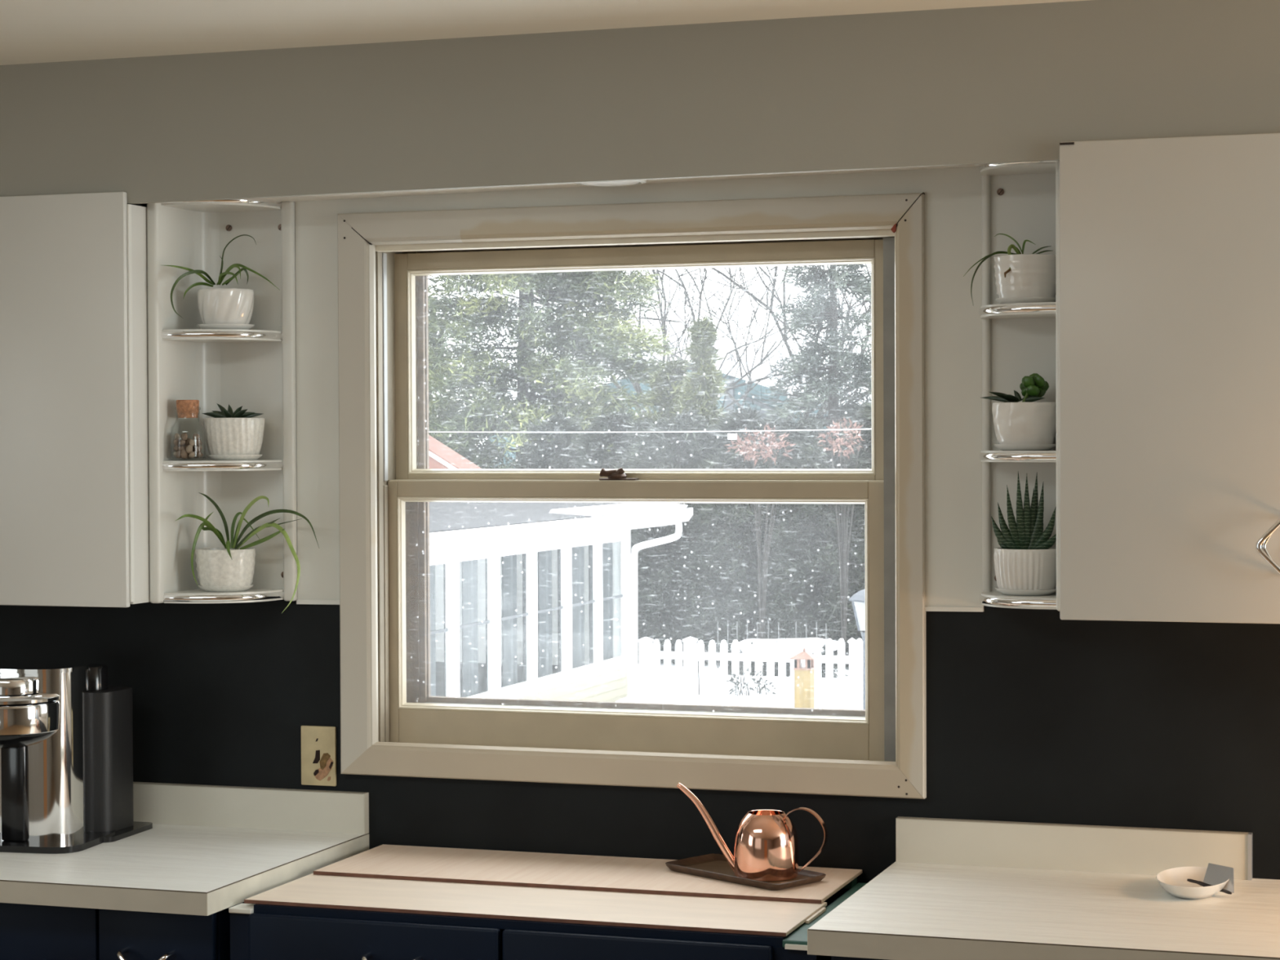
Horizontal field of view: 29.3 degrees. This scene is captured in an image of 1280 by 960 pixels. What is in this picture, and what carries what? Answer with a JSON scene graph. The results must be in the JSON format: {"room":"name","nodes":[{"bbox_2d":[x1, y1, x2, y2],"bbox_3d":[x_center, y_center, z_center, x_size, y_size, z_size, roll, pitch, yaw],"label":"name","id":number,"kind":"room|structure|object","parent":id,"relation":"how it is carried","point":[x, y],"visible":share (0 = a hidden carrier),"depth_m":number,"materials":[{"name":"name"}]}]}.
{"room":"kitchen","nodes":[
{"label":"kitchen","id":0,"kind":"room"},
{"bbox_2d":[0,0,1088,65],"bbox_3d":[0.157,-0.771,1.381,7.800,0.093,6.020,0,1,18],"label":"ceiling","id":1,"kind":"structure","parent":0,"point":[32,31],"depth_m":4.07,"materials":[{"name":"paint"}]},
{"bbox_2d":[0,599,1279,883],"bbox_3d":[1.081,0.381,4.178,7.800,2.400,0.170,0,1,18],"label":"wall","id":2,"kind":"structure","parent":0,"point":[1033,715],"depth_m":4.31,"materials":[{"name":"black paint"}]},
{"bbox_2d":[0,191,150,607],"bbox_3d":[-1.177,-0.149,4.690,0.590,0.761,0.258,0,1,18],"label":"upper cabinet","id":3,"kind":"object","parent":2,"relation":"attached to","point":[74,482],"visible":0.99,"depth_m":4.52,"materials":[{"name":"white metal"}]},
{"bbox_2d":[146,198,297,603],"bbox_3d":[-0.783,-0.150,4.598,0.216,0.762,0.185,0,1,18],"label":"corner shelf","id":4,"kind":"object","parent":2,"relation":"attached to","point":[254,369],"visible":0.94,"depth_m":4.64,"materials":[{"name":"white wood"}]},
{"bbox_2d":[169,400,205,461],"bbox_3d":[-0.845,-0.093,4.574,0.066,0.114,0.066,0,1,18],"label":"glass jar","id":5,"kind":"object","parent":4,"relation":"on","point":[184,408],"visible":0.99,"depth_m":4.56,"materials":[{"name":"clear glass"}]},
{"bbox_2d":[173,445,178,451],"bbox_3d":[-0.864,-0.059,4.566,0.012,0.014,0.013,0,1,18],"label":"pebble","id":6,"kind":"object","parent":5,"relation":"in","point":[175,447],"visible":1,"depth_m":4.56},
{"bbox_2d":[173,439,180,445],"bbox_3d":[-0.863,-0.070,4.566,0.011,0.014,0.013,0,1,30],"label":"pebble","id":7,"kind":"object","parent":6,"relation":"on","point":[175,442],"visible":1,"depth_m":4.56,"materials":[{"name":"beige stone"}]},
{"bbox_2d":[174,433,180,439],"bbox_3d":[-0.864,-0.081,4.571,0.011,0.013,0.010,-1,1,-28],"label":"pebble","id":8,"kind":"object","parent":7,"relation":"on","point":[177,436],"visible":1,"depth_m":4.57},
{"bbox_2d":[176,450,181,458],"bbox_3d":[-0.858,-0.048,4.559,0.011,0.015,0.013,0,1,-5],"label":"pebble","id":9,"kind":"object","parent":5,"relation":"in","point":[178,453],"visible":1,"depth_m":4.55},
{"bbox_2d":[177,445,185,450],"bbox_3d":[-0.853,-0.059,4.555,0.010,0.010,0.014,0,1,28],"label":"pebble","id":10,"kind":"object","parent":5,"relation":"in","point":[182,447],"visible":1,"depth_m":4.55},
{"bbox_2d":[178,439,185,445],"bbox_3d":[-0.852,-0.070,4.555,0.012,0.011,0.010,-1,1,-27],"label":"pebble","id":11,"kind":"object","parent":10,"relation":"on","point":[182,442],"visible":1,"depth_m":4.55,"materials":[{"name":"beige stone"}]},
{"bbox_2d":[181,432,187,440],"bbox_3d":[-0.847,-0.080,4.554,0.012,0.014,0.011,1,1,39],"label":"pebble","id":12,"kind":"object","parent":11,"relation":"on","point":[184,436],"visible":1,"depth_m":4.55,"materials":[{"name":"beige stone"}]},
{"bbox_2d":[180,449,187,458],"bbox_3d":[-0.848,-0.048,4.554,0.013,0.018,0.012,0,1,6],"label":"pebble","id":13,"kind":"object","parent":5,"relation":"in","point":[184,454],"visible":1,"depth_m":4.55,"materials":[{"name":"beige stone"}]},
{"bbox_2d":[186,444,192,453],"bbox_3d":[-0.838,-0.058,4.554,0.013,0.017,0.014,0,1,-13],"label":"pebble","id":14,"kind":"object","parent":5,"relation":"in","point":[189,448],"visible":1,"depth_m":4.55,"materials":[{"name":"beige stone"}]},
{"bbox_2d":[189,439,195,445],"bbox_3d":[-0.834,-0.069,4.556,0.010,0.014,0.012,0,1,1],"label":"pebble","id":15,"kind":"object","parent":14,"relation":"on","point":[192,442],"visible":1,"depth_m":4.55,"materials":[{"name":"beige stone"}]},
{"bbox_2d":[188,451,195,457],"bbox_3d":[-0.834,-0.047,4.557,0.012,0.013,0.015,0,1,-3],"label":"pebble","id":16,"kind":"object","parent":5,"relation":"in","point":[192,454],"visible":1,"depth_m":4.55,"materials":[{"name":"beige stone"}]},
{"bbox_2d":[194,445,201,453],"bbox_3d":[-0.825,-0.057,4.567,0.014,0.014,0.015,-1,1,-28],"label":"pebble","id":17,"kind":"object","parent":5,"relation":"in","point":[197,448],"visible":1,"depth_m":4.56,"materials":[{"name":"beige stone"}]},
{"bbox_2d":[195,439,201,445],"bbox_3d":[-0.825,-0.070,4.567,0.011,0.016,0.014,-1,1,-38],"label":"pebble","id":18,"kind":"object","parent":17,"relation":"on","point":[197,442],"visible":1,"depth_m":4.56,"materials":[{"name":"beige stone"}]},
{"bbox_2d":[192,433,199,439],"bbox_3d":[-0.827,-0.081,4.566,0.011,0.012,0.014,0,1,17],"label":"pebble","id":19,"kind":"object","parent":18,"relation":"on","point":[196,437],"visible":1,"depth_m":4.56,"materials":[{"name":"beige stone"}]},
{"bbox_2d":[195,451,201,457],"bbox_3d":[-0.824,-0.048,4.570,0.011,0.013,0.010,0,1,15],"label":"pebble","id":20,"kind":"object","parent":5,"relation":"in","point":[197,455],"visible":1,"depth_m":4.57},
{"label":"pebble","id":21,"kind":"object","parent":5,"relation":"in","visible":0},
{"label":"pebble","id":22,"kind":"object","parent":21,"relation":"on","visible":0},
{"bbox_2d":[184,438,190,444],"bbox_3d":[-0.846,-0.071,4.568,0.013,0.013,0.013,0,1,-13],"label":"pebble","id":23,"kind":"object","parent":22,"relation":"on","point":[187,442],"visible":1,"depth_m":4.56,"materials":[{"name":"brown stone"}]},
{"bbox_2d":[164,234,279,329],"bbox_3d":[-0.791,-0.371,4.589,0.218,0.182,0.136,0,1,-14],"label":"spider plant","id":24,"kind":"object","parent":4,"relation":"on","point":[219,308],"visible":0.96,"depth_m":4.57,"materials":[{"name":"green plant"}]},
{"bbox_2d":[201,404,264,460],"bbox_3d":[-0.766,-0.091,4.612,0.116,0.108,0.113,0,1,18],"label":"potted succulent","id":25,"kind":"object","parent":4,"relation":"on","point":[230,435],"visible":1,"depth_m":4.57,"materials":[{"name":"white ceramic"}]},
{"bbox_2d":[204,417,264,454],"bbox_3d":[-0.764,-0.079,4.611,0.112,0.075,0.113,0,1,18],"label":"pot","id":26,"kind":"object","parent":25,"relation":"attached to","point":[224,436],"depth_m":4.57,"materials":[{"name":"white ceramic"}]},
{"bbox_2d":[175,492,319,613],"bbox_3d":[-0.726,0.133,4.563,0.275,0.216,0.186,0,1,18],"label":"spider plant","id":27,"kind":"object","parent":4,"relation":"on","point":[227,568],"visible":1,"depth_m":4.57,"materials":[{"name":"green plant"}]},
{"bbox_2d":[133,783,364,834],"bbox_3d":[-1.346,0.627,4.886,1.748,0.075,0.018,0,1,18],"label":"backsplash","id":28,"kind":"structure","parent":2,"relation":"attached to","point":[258,809],"depth_m":4.68,"materials":[{"name":"laminate"}]},
{"bbox_2d":[301,725,336,786],"bbox_3d":[-0.610,0.524,4.646,0.072,0.113,0.008,0,1,18],"label":"outlet plate","id":29,"kind":"object","parent":2,"relation":"attached to","point":[318,743],"visible":1,"depth_m":4.64,"materials":[{"name":"beige plastic"}]},
{"bbox_2d":[313,769,319,775],"bbox_3d":[-0.614,0.555,4.645,0.011,0.012,0.002,0,1,18],"label":"light","id":30,"kind":"object","parent":29,"relation":"attached to","point":[316,772],"depth_m":4.64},
{"bbox_2d":[363,792,368,834],"bbox_3d":[-0.516,0.628,4.611,0.002,0.077,0.019,0,1,18],"label":"backsplash","id":31,"kind":"structure","parent":2,"relation":"attached to","point":[366,796],"depth_m":4.61,"materials":[{"name":"laminate"}]},
{"bbox_2d":[575,180,646,186],"bbox_3d":[-0.055,-0.529,4.355,0.132,0.008,0.132,0,1,18],"label":"puck light","id":32,"kind":"object","parent":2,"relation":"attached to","point":[630,183],"visible":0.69,"depth_m":4.35,"materials":[{"name":"white paint"}]},
{"bbox_2d":[337,192,926,799],"bbox_3d":[-0.007,0.026,4.521,1.118,1.056,0.190,0,1,18],"label":"window","id":33,"kind":"structure","parent":2,"relation":"in","point":[391,724],"depth_m":4.50,"materials":[{"name":"paint"}]},
{"bbox_2d":[294,166,983,612],"bbox_3d":[-0.030,-0.153,4.441,1.313,0.780,0.009,0,1,18],"label":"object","id":34,"kind":"structure","parent":2,"relation":"attached to","point":[953,196],"depth_m":4.29,"materials":[{"name":"white paint"}]},
{"bbox_2d":[0,0,1279,207],"bbox_3d":[1.012,-0.632,3.965,7.800,0.280,0.243,0,1,18],"label":"soffit","id":35,"kind":"object","parent":2,"relation":"attached to","point":[967,86],"depth_m":4.17,"materials":[{"name":"grey paint"}]},
{"bbox_2d":[977,160,1059,611],"bbox_3d":[0.647,-0.162,4.131,0.173,0.761,0.172,0,1,18],"label":"corner shelf","id":36,"kind":"object","parent":2,"relation":"attached to","point":[1020,201],"visible":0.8,"depth_m":4.21,"materials":[{"name":"white wood"}]},
{"bbox_2d":[963,233,1055,303],"bbox_3d":[0.627,-0.356,4.143,0.166,0.128,0.111,0,1,2],"label":"spider plant","id":37,"kind":"object","parent":36,"relation":"on","point":[1020,277],"visible":0.88,"depth_m":4.10,"materials":[{"name":"green plant"}]},
{"bbox_2d":[982,373,1056,450],"bbox_3d":[0.647,-0.115,4.147,0.124,0.131,0.113,0,1,-4],"label":"potted succulent","id":38,"kind":"object","parent":36,"relation":"on","point":[1025,425],"visible":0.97,"depth_m":4.11,"materials":[{"name":"white ceramic"}]},
{"bbox_2d":[991,402,1056,444],"bbox_3d":[0.653,-0.093,4.147,0.112,0.076,0.112,0,1,18],"label":"pot","id":39,"kind":"object","parent":38,"relation":"attached to","point":[1014,423],"depth_m":4.10,"materials":[{"name":"white ceramic"}]},
{"bbox_2d":[991,471,1056,595],"bbox_3d":[0.655,0.089,4.150,0.110,0.210,0.110,0,1,-10],"label":"potted succulent","id":40,"kind":"object","parent":36,"relation":"on","point":[1025,557],"visible":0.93,"depth_m":4.13,"materials":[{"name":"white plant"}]},
{"bbox_2d":[993,546,1056,589],"bbox_3d":[0.655,0.152,4.151,0.110,0.074,0.110,0,1,18],"label":"pot","id":41,"kind":"object","parent":40,"relation":"attached to","point":[1015,567],"depth_m":4.11,"materials":[{"name":"white ceramic"}]},
{"bbox_2d":[895,818,1248,879],"bbox_3d":[0.735,0.631,4.197,0.600,0.075,0.018,0,1,18],"label":"backsplash","id":42,"kind":"structure","parent":2,"relation":"attached to","point":[1148,852],"depth_m":4.19,"materials":[{"name":"laminate"}]},
{"bbox_2d":[1059,133,1279,623],"bbox_3d":[1.119,-0.160,3.911,0.862,0.769,0.294,0,1,18],"label":"upper cabinet","id":43,"kind":"object","parent":2,"relation":"attached to","point":[1170,247],"visible":1,"depth_m":3.89,"materials":[{"name":"white wood"}]},
{"bbox_2d":[1248,832,1252,879],"bbox_3d":[1.022,0.630,4.101,0.006,0.077,0.022,0,1,18],"label":"backsplash","id":44,"kind":"structure","parent":2,"relation":"attached to","point":[1250,834],"depth_m":4.09,"materials":[{"name":"laminate"}]},
{"bbox_3d":[0.140,1.659,1.342,7.800,0.050,5.850,0,1,18],"label":"floor","id":45,"kind":"structure","parent":0,"visible":0},
{"bbox_2d":[0,902,248,959],"bbox_3d":[-1.446,1.148,4.616,1.730,0.873,0.610,0,1,18],"label":"base cabinet","id":46,"kind":"object","parent":45,"relation":"on","point":[27,931],"visible":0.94,"depth_m":4.15,"materials":[{"name":"blue paint"}]},
{"bbox_2d":[0,782,368,915],"bbox_3d":[-1.442,0.651,4.593,1.750,0.115,0.634,0,1,18],"label":"countertop","id":47,"kind":"structure","parent":46,"relation":"on","point":[207,850],"depth_m":4.40,"materials":[{"name":"white laminate"}]},
{"bbox_2d":[0,660,152,853],"bbox_3d":[-1.123,0.507,4.564,0.303,0.326,0.372,0,1,18],"label":"coffee maker","id":48,"kind":"object","parent":47,"relation":"on","point":[66,734],"visible":1,"depth_m":4.49,"materials":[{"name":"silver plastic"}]},
{"bbox_2d":[0,730,56,748],"bbox_3d":[-1.155,0.472,4.477,0.178,0.030,0.178,0,1,18],"label":"bowl","id":49,"kind":"object","parent":48,"relation":"on","point":[8,739],"depth_m":4.42,"materials":[{"name":"silver metal"}]},
{"bbox_2d":[228,877,866,959],"bbox_3d":[-0.123,1.095,4.177,1.012,0.782,0.612,0,1,18],"label":"base cabinet","id":50,"kind":"object","parent":45,"relation":"on","point":[258,931],"visible":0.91,"depth_m":3.95,"materials":[{"name":"blue paint"}]},
{"bbox_2d":[244,872,826,936],"bbox_3d":[-0.176,0.703,4.072,0.936,0.006,0.263,0,1,18],"label":"countertop","id":51,"kind":"structure","parent":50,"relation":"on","point":[711,914],"depth_m":4.04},
{"bbox_2d":[313,844,862,903],"bbox_3d":[-0.092,0.692,4.320,0.923,0.007,0.297,0,1,18],"label":"countertop","id":52,"kind":"structure","parent":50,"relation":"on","point":[430,864],"depth_m":4.30,"materials":[{"name":"brown wood"}]},
{"bbox_2d":[665,853,826,890],"bbox_3d":[0.182,0.682,4.257,0.135,0.014,0.300,-1,1,-41],"label":"tray","id":53,"kind":"object","parent":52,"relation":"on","point":[713,866],"visible":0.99,"depth_m":4.24,"materials":[{"name":"brown wood"}]},
{"bbox_2d":[676,782,827,881],"bbox_3d":[0.192,0.606,4.227,0.268,0.156,0.111,0,1,18],"label":"watering can","id":54,"kind":"object","parent":53,"relation":"on","point":[766,844],"visible":1,"depth_m":4.18,"materials":[{"name":"orange metal"}]},
{"bbox_2d":[805,907,826,924],"bbox_3d":[0.285,0.705,3.965,0.006,0.005,0.115,0,1,18],"label":"wood shim","id":55,"kind":"object","parent":50,"relation":"on","point":[822,910],"visible":1,"depth_m":3.96,"materials":[{"name":"beige wood"}]},
{"bbox_2d":[831,955,888,959],"bbox_3d":[1.238,1.152,3.728,1.817,0.873,0.610,0,1,18],"label":"base cabinet","id":56,"kind":"object","parent":45,"relation":"on","point":[833,957],"visible":0.02,"depth_m":3.74,"materials":[{"name":"blue paint"}]},
{"bbox_2d":[807,816,1279,959],"bbox_3d":[1.223,0.655,3.712,1.836,0.115,0.634,0,1,18],"label":"countertop","id":57,"kind":"structure","parent":56,"relation":"on","point":[954,889],"depth_m":3.90,"materials":[{"name":"white laminate"}]},
{"bbox_2d":[1155,866,1229,898],"bbox_3d":[0.899,0.658,3.980,0.116,0.026,0.196,0,1,18],"label":"dish","id":58,"kind":"object","parent":57,"relation":"on","point":[1174,881],"visible":0.91,"depth_m":4.01,"materials":[{"name":"white ceramic"}]},
{"bbox_2d":[1186,862,1234,894],"bbox_3d":[0.936,0.646,3.975,0.039,0.037,0.096,-1,1,-33],"label":"scraper","id":59,"kind":"object","parent":58,"relation":"in","point":[1215,874],"visible":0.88,"depth_m":3.98,"materials":[{"name":"metal"}]},
{"label":"outside","id":60,"kind":"structure","parent":0,"visible":0},
{"bbox_2d":[428,428,871,432],"bbox_3d":[1.448,-0.618,25.018,15.000,0.251,0.011,0,1,18],"label":"overhead cable","id":61,"kind":"object","parent":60,"point":[846,428],"visible":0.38,"depth_m":25.40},
{"bbox_2d":[727,433,737,439],"bbox_3d":[0.949,-0.447,25.174,0.095,0.060,0.015,0,1,18],"label":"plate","id":62,"kind":"object","parent":61,"relation":"hanging from","point":[730,436],"visible":1,"depth_m":25.17,"materials":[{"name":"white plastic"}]},
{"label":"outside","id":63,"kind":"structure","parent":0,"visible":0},
{"bbox_2d":[615,657,862,709],"bbox_3d":[8.726,1.921,64.533,120.000,0.294,119.000,0,1,18],"label":"snowy ground","id":64,"kind":"structure","parent":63,"point":[846,699],"depth_m":28.59,"materials":[{"name":"white snow"}]},
{"bbox_2d":[428,435,480,468],"bbox_3d":[-3.385,0.876,33.340,2.560,3.450,0.790,0,1,18],"label":"roof","id":65,"kind":"object","parent":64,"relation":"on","point":[441,456],"visible":0.03,"depth_m":32.92,"materials":[{"name":"red tile"}]},
{"bbox_2d":[428,317,497,467],"bbox_3d":[-4.222,-0.418,47.953,3.971,5.906,3.926,-1,1,-16],"label":"evergreen tree","id":66,"kind":"object","parent":64,"relation":"on","point":[432,338],"visible":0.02,"depth_m":47.75,"materials":[{"name":"green plant"}]},
{"bbox_2d":[506,408,586,468],"bbox_3d":[-1.234,0.840,36.826,2.331,3.737,2.460,0,1,18],"label":"evergreen tree","id":67,"kind":"object","parent":64,"relation":"on","point":[541,455],"visible":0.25,"depth_m":36.62,"materials":[{"name":"green plant"}]},
{"bbox_2d":[427,270,680,468],"bbox_3d":[-2.238,-2.870,45.445,7.505,11.174,7.564,-1,1,-15],"label":"evergreen tree","id":68,"kind":"object","parent":64,"relation":"on","point":[589,342],"visible":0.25,"depth_m":44.62,"materials":[{"name":"green plant"}]},
{"bbox_2d":[429,502,693,702],"bbox_3d":[-4.062,1.376,26.331,6.700,2.785,9.760,0,1,18],"label":"sunroom","id":69,"kind":"structure","parent":64,"relation":"on","point":[519,610],"depth_m":27.37,"materials":[{"name":"white paint"}]},
{"bbox_2d":[429,564,435,696],"bbox_3d":[-2.123,1.581,24.284,0.072,1.540,0.315,0,1,18],"label":"curtain","id":70,"kind":"object","parent":69,"relation":"hanging from","point":[432,568],"depth_m":24.41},
{"bbox_2d":[443,563,445,696],"bbox_3d":[-1.926,1.570,24.875,0.064,1.540,0.305,0,1,14],"label":"curtain","id":71,"kind":"object","parent":69,"relation":"hanging from","point":[444,580],"depth_m":24.73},
{"bbox_2d":[461,559,478,697],"bbox_3d":[-1.769,1.561,25.353,0.072,1.540,0.303,0,1,18],"label":"curtain","id":72,"kind":"object","parent":69,"relation":"hanging from","point":[469,568],"depth_m":25.36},
{"bbox_2d":[484,558,488,691],"bbox_3d":[-1.572,1.550,25.944,0.064,1.540,0.304,0,1,14],"label":"curtain","id":73,"kind":"object","parent":69,"relation":"hanging from","point":[486,559],"depth_m":25.80,"materials":[{"name":"white fabric"}]},
{"bbox_2d":[502,554,517,687],"bbox_3d":[-1.416,1.542,26.421,0.072,1.540,0.302,0,1,18],"label":"curtain","id":74,"kind":"object","parent":69,"relation":"hanging from","point":[509,652],"depth_m":26.43,"materials":[{"name":"white fabric"}]},
{"bbox_2d":[522,553,526,681],"bbox_3d":[-1.229,1.531,26.979,0.064,1.540,0.305,0,1,14],"label":"curtain","id":75,"kind":"object","parent":69,"relation":"hanging from","point":[524,592],"depth_m":26.84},
{"bbox_2d":[537,550,552,677],"bbox_3d":[-1.073,1.522,27.457,0.072,1.540,0.303,0,1,18],"label":"curtain","id":76,"kind":"object","parent":69,"relation":"hanging from","point":[544,557],"depth_m":27.46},
{"bbox_2d":[557,548,561,672],"bbox_3d":[-0.882,1.512,28.028,0.064,1.540,0.296,0,1,14],"label":"curtain","id":77,"kind":"object","parent":69,"relation":"hanging from","point":[558,550],"depth_m":27.89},
{"bbox_2d":[571,546,584,668],"bbox_3d":[-0.730,1.503,28.492,0.072,1.540,0.294,0,1,18],"label":"curtain","id":78,"kind":"object","parent":69,"relation":"hanging from","point":[578,553],"depth_m":28.50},
{"bbox_2d":[588,544,593,663],"bbox_3d":[-0.551,1.493,29.028,0.064,1.540,0.281,0,1,14],"label":"curtain","id":79,"kind":"object","parent":69,"relation":"hanging from","point":[590,547],"depth_m":28.90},
{"bbox_2d":[602,542,613,660],"bbox_3d":[-0.408,1.485,29.468,0.072,1.540,0.279,0,1,18],"label":"curtain","id":80,"kind":"object","parent":69,"relation":"hanging from","point":[607,588],"depth_m":29.48,"materials":[{"name":"white fabric"}]},
{"bbox_2d":[567,407,663,550],"bbox_3d":[-0.393,0.837,35.757,2.356,3.828,2.408,-1,1,-18],"label":"evergreen tree","id":81,"kind":"object","parent":64,"relation":"on","point":[593,446],"visible":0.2,"depth_m":35.57,"materials":[{"name":"green plant"}]},
{"bbox_2d":[427,265,871,433],"bbox_3d":[0.722,-3.023,52.092,12.773,10.406,11.072,0,1,-5],"label":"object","id":82,"kind":"object","parent":64,"relation":"on","point":[637,387],"visible":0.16,"depth_m":51.31,"materials":[{"name":"grey plant"}]},
{"bbox_2d":[609,408,701,663],"bbox_3d":[0.101,0.820,34.849,2.299,3.775,2.386,0,1,27],"label":"evergreen tree","id":83,"kind":"object","parent":64,"relation":"on","point":[645,424],"visible":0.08,"depth_m":34.51,"materials":[{"name":"green plant"}]},
{"bbox_2d":[632,354,693,424],"bbox_3d":[0.526,0.166,41.164,2.525,4.584,2.483,0,1,23],"label":"evergreen tree","id":84,"kind":"object","parent":64,"relation":"on","point":[664,396],"visible":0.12,"depth_m":40.97,"materials":[{"name":"green plant"}]},
{"bbox_2d":[487,337,871,468],"bbox_3d":[1.985,-0.815,65.159,11.700,5.700,7.450,0,1,18],"label":"house","id":85,"kind":"structure","parent":64,"relation":"on","point":[758,372],"depth_m":61.77,"materials":[{"name":"white plastic"}]},
{"bbox_2d":[623,404,748,666],"bbox_3d":[0.525,0.823,34.197,2.257,3.765,2.403,-1,1,-31],"label":"evergreen tree","id":86,"kind":"object","parent":64,"relation":"on","point":[660,446],"visible":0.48,"depth_m":33.83,"materials":[{"name":"green plant"}]},
{"bbox_2d":[697,660,699,695],"bbox_3d":[0.706,2.462,29.429,0.022,0.580,0.014,0,1,18],"label":"stick","id":87,"kind":"object","parent":64,"relation":"on","point":[698,660],"visible":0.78,"depth_m":29.42,"materials":[{"name":"grey wood"}]},
{"bbox_2d":[662,311,749,555],"bbox_3d":[1.028,-0.146,40.394,2.382,5.294,2.260,0,1,18],"label":"evergreen tree","id":88,"kind":"object","parent":64,"relation":"on","point":[700,388],"visible":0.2,"depth_m":40.28,"materials":[{"name":"green plant"}]},
{"bbox_2d":[641,422,769,665],"bbox_3d":[1.258,0.940,34.465,2.373,3.544,2.232,0,1,34],"label":"evergreen tree","id":89,"kind":"object","parent":64,"relation":"on","point":[744,534],"visible":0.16,"depth_m":33.97,"materials":[{"name":"green plant"}]},
{"bbox_2d":[740,662,742,693],"bbox_3d":[1.209,2.462,29.263,0.022,0.580,0.014,0,1,18],"label":"stick","id":90,"kind":"object","parent":64,"relation":"on","point":[740,662],"visible":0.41,"depth_m":29.26,"materials":[{"name":"grey wood"}]},
{"bbox_2d":[670,400,821,664],"bbox_3d":[1.549,0.810,33.868,2.365,3.834,2.289,0,1,-12],"label":"evergreen tree","id":91,"kind":"object","parent":64,"relation":"on","point":[748,420],"visible":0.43,"depth_m":33.55,"materials":[{"name":"green plant"}]},
{"bbox_2d":[626,263,871,439],"bbox_3d":[2.425,-4.231,54.811,11.041,12.693,16.746,-1,1,-44],"label":"bare tree","id":92,"kind":"object","parent":64,"relation":"on","point":[757,300],"visible":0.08,"depth_m":53.25,"materials":[{"name":"grey plant"}]},
{"bbox_2d":[637,636,862,693],"bbox_3d":[1.396,2.311,29.567,2.946,0.870,0.154,0,1,18],"label":"picket fence","id":93,"kind":"object","parent":64,"relation":"on","point":[693,651],"visible":0.73,"depth_m":29.64,"materials":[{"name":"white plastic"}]},
{"bbox_2d":[724,666,777,696],"bbox_3d":[1.307,2.428,28.694,0.646,0.469,0.365,0,1,18],"label":"plant","id":94,"kind":"object","parent":64,"relation":"on","point":[731,679],"visible":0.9,"depth_m":28.69,"materials":[{"name":"grey plant"}]},
{"bbox_2d":[724,423,795,664],"bbox_3d":[1.633,0.860,32.615,0.878,3.268,0.906,-1,1,-33],"label":"leafy shrub","id":95,"kind":"object","parent":64,"relation":"on","point":[762,598],"visible":0.95,"depth_m":32.55,"materials":[{"name":"red plant"}]},
{"bbox_2d":[717,619,826,668],"bbox_3d":[1.752,2.234,32.558,1.550,0.720,0.025,0,1,18],"label":"fence","id":96,"kind":"object","parent":64,"relation":"on","point":[728,643],"visible":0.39,"depth_m":32.60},
{"bbox_2d":[718,637,848,678],"bbox_3d":[1.879,2.367,31.475,1.635,0.763,1.138,0,1,18],"label":"hedge","id":97,"kind":"object","parent":64,"relation":"on","point":[811,640],"visible":0.09,"depth_m":31.18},
{"bbox_2d":[728,408,860,652],"bbox_3d":[2.260,0.867,34.173,2.411,3.746,2.310,0,1,30],"label":"evergreen tree","id":98,"kind":"object","parent":64,"relation":"on","point":[786,423],"visible":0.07,"depth_m":33.76,"materials":[{"name":"green plant"}]},
{"bbox_2d":[789,648,818,707],"bbox_3d":[0.919,1.927,13.652,0.136,1.986,0.136,0,1,18],"label":"lantern post","id":99,"kind":"object","parent":64,"relation":"on","point":[804,677],"visible":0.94,"depth_m":13.60,"materials":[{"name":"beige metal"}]},
{"bbox_2d":[749,417,871,670],"bbox_3d":[2.482,0.932,33.554,2.430,3.636,2.221,-1,1,-37],"label":"evergreen tree","id":100,"kind":"object","parent":64,"relation":"on","point":[810,574],"visible":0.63,"depth_m":33.09,"materials":[{"name":"green plant"}]},
{"bbox_2d":[759,263,871,466],"bbox_3d":[3.925,-2.465,47.789,3.672,10.494,3.886,0,1,3],"label":"evergreen tree","id":101,"kind":"object","parent":64,"relation":"on","point":[811,359],"visible":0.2,"depth_m":47.78,"materials":[{"name":"green plant"}]},
{"bbox_2d":[807,399,871,653],"bbox_3d":[3.227,0.826,33.819,2.357,3.988,2.310,1,1,38],"label":"evergreen tree","id":102,"kind":"object","parent":64,"relation":"on","point":[864,417],"visible":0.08,"depth_m":33.56,"materials":[{"name":"green plant"}]},
{"bbox_2d":[816,417,864,655],"bbox_3d":[2.652,0.820,32.373,0.629,3.347,0.642,0,1,18],"label":"leafy shrub","id":103,"kind":"object","parent":64,"relation":"on","point":[842,540],"visible":0.88,"depth_m":32.32,"materials":[{"name":"red plant"}]},
{"bbox_2d":[848,588,865,709],"bbox_3d":[1.459,1.770,15.577,0.238,2.230,0.237,0,1,-6],"label":"street lamp","id":104,"kind":"object","parent":64,"relation":"on","point":[858,598],"visible":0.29,"depth_m":15.52,"materials":[{"name":"white metal"}]},
{"bbox_2d":[844,466,871,666],"bbox_3d":[3.771,0.970,33.298,2.328,3.538,2.418,-1,1,-31],"label":"evergreen tree","id":105,"kind":"object","parent":64,"relation":"on","point":[858,633],"visible":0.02,"depth_m":33.20,"materials":[{"name":"green plant"}]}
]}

